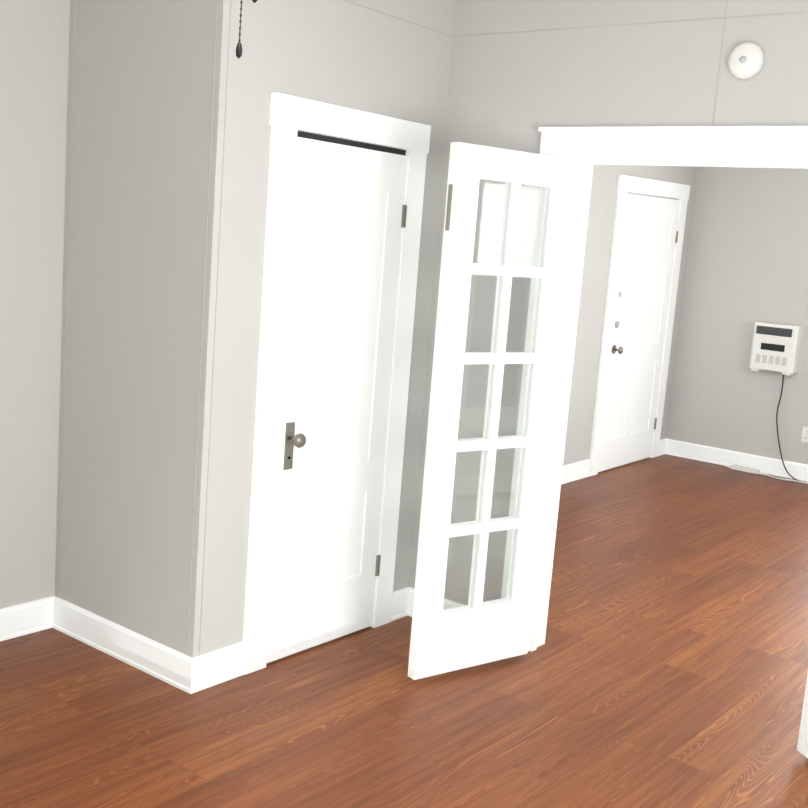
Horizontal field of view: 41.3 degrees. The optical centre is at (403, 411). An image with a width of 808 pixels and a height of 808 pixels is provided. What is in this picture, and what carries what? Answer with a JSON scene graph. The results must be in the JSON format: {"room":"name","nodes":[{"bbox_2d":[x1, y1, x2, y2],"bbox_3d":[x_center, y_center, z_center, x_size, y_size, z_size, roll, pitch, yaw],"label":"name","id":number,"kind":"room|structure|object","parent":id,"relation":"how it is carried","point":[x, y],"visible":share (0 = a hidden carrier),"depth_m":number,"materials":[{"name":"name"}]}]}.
{"room":"empty bedroom","nodes":[
{"label":"empty bedroom","id":0,"kind":"room"},
{"bbox_2d":[0,454,807,807],"bbox_3d":[0.917,1.104,4.056,4.410,0.196,9.330,11,11,37],"label":"floor","id":1,"kind":"structure","parent":0,"point":[664,664],"depth_m":3.90,"materials":[{"name":"brown wood"}]},
{"bbox_2d":[725,465,807,483],"bbox_3d":[2.798,0.489,8.171,0.754,0.013,0.075,11,11,37],"label":"cord","id":2,"kind":"object","parent":1,"relation":"on","point":[771,476],"visible":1,"depth_m":8.13,"materials":[{"name":"plastic"}]},
{"bbox_2d":[0,0,807,663],"bbox_3d":[1.024,-0.294,3.832,4.410,2.836,9.330,11,11,37],"label":"wall","id":3,"kind":"structure","parent":0,"point":[128,342],"depth_m":4.01,"materials":[{"name":"grey paint"}]},
{"bbox_2d":[242,92,430,674],"bbox_3d":[-0.233,-0.085,4.187,0.085,2.122,0.881,11,11,37],"label":"closet door","id":4,"kind":"structure","parent":3,"relation":"in","point":[343,222],"depth_m":4.16,"materials":[{"name":"white wood"}]},
{"bbox_2d":[0,438,807,693],"bbox_3d":[0.925,0.995,4.038,4.110,0.218,9.030,11,11,37],"label":"baseboard","id":5,"kind":"structure","parent":3,"relation":"attached to","point":[177,669],"depth_m":4.20,"materials":[{"name":"white wood"}]},
{"bbox_2d":[58,0,807,655],"bbox_3d":[-0.364,-0.125,2.095,4.110,2.590,4.570,11,11,37],"label":"trim","id":6,"kind":"structure","parent":3,"relation":"attached to","point":[220,226],"depth_m":3.76,"materials":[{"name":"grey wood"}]},
{"bbox_2d":[408,142,575,679],"bbox_3d":[0.333,0.022,4.082,0.593,1.980,0.054,-3,11,-37],"label":"french door","id":7,"kind":"structure","parent":3,"relation":"in","point":[476,630],"depth_m":4.05,"materials":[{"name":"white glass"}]},
{"bbox_2d":[589,175,689,475],"bbox_3d":[1.801,-0.641,8.050,0.085,2.176,1.136,11,11,37],"label":"entry door","id":8,"kind":"structure","parent":3,"relation":"in","point":[645,260],"depth_m":8.03,"materials":[{"name":"white wood"}]},
{"bbox_2d":[501,126,807,650],"bbox_3d":[1.082,0.045,3.986,1.464,2.129,0.222,11,11,37],"label":"door frame","id":9,"kind":"structure","parent":3,"relation":"attached to","point":[586,148],"depth_m":4.16,"materials":[{"name":"white wood"}]},
{"bbox_2d":[728,42,764,79],"bbox_3d":[1.167,-1.204,3.673,0.124,0.124,0.038,11,11,37],"label":"smoke detector","id":10,"kind":"object","parent":3,"relation":"attached to","point":[746,60],"visible":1,"depth_m":3.66,"materials":[{"name":"white plastic"}]},
{"bbox_2d":[749,321,802,375],"bbox_3d":[2.807,-0.480,8.112,0.340,0.372,0.114,11,11,37],"label":"heater","id":11,"kind":"object","parent":3,"relation":"attached to","point":[775,346],"visible":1,"depth_m":8.05,"materials":[{"name":"white plastic"}]},
{"bbox_2d":[776,375,798,480],"bbox_3d":[2.914,0.118,8.070,0.268,0.790,0.070,11,11,37],"label":"cord","id":12,"kind":"object","parent":11,"relation":"attached to","point":[777,429],"visible":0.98,"depth_m":8.14,"materials":[{"name":"black rubber"}]},
{"bbox_2d":[797,675,807,757],"bbox_3d":[1.494,0.242,3.265,0.126,1.980,0.593,2,9,-15],"label":"french door","id":13,"kind":"structure","parent":3,"relation":"in","point":[802,747],"depth_m":3.66,"materials":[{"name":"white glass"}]},
{"bbox_2d":[801,426,807,442],"bbox_3d":[3.031,0.173,8.066,0.072,0.116,0.008,11,11,37],"label":"outlet","id":14,"kind":"object","parent":3,"relation":"attached to","point":[804,438],"visible":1,"depth_m":8.07,"materials":[{"name":"white plastic"}]},
{"bbox_3d":[1.132,-1.692,3.608,4.410,0.196,9.330,11,11,37],"label":"ceiling","id":15,"kind":"structure","parent":0,"visible":0},
{"bbox_2d":[236,0,257,58],"bbox_3d":[-0.242,-1.057,1.991,1.237,0.751,1.279,11,11,37],"label":"ceiling fan","id":16,"kind":"object","parent":15,"relation":"hanging from","point":[239,49],"visible":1,"depth_m":2.15,"materials":[{"name":"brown metal"}]}
]}

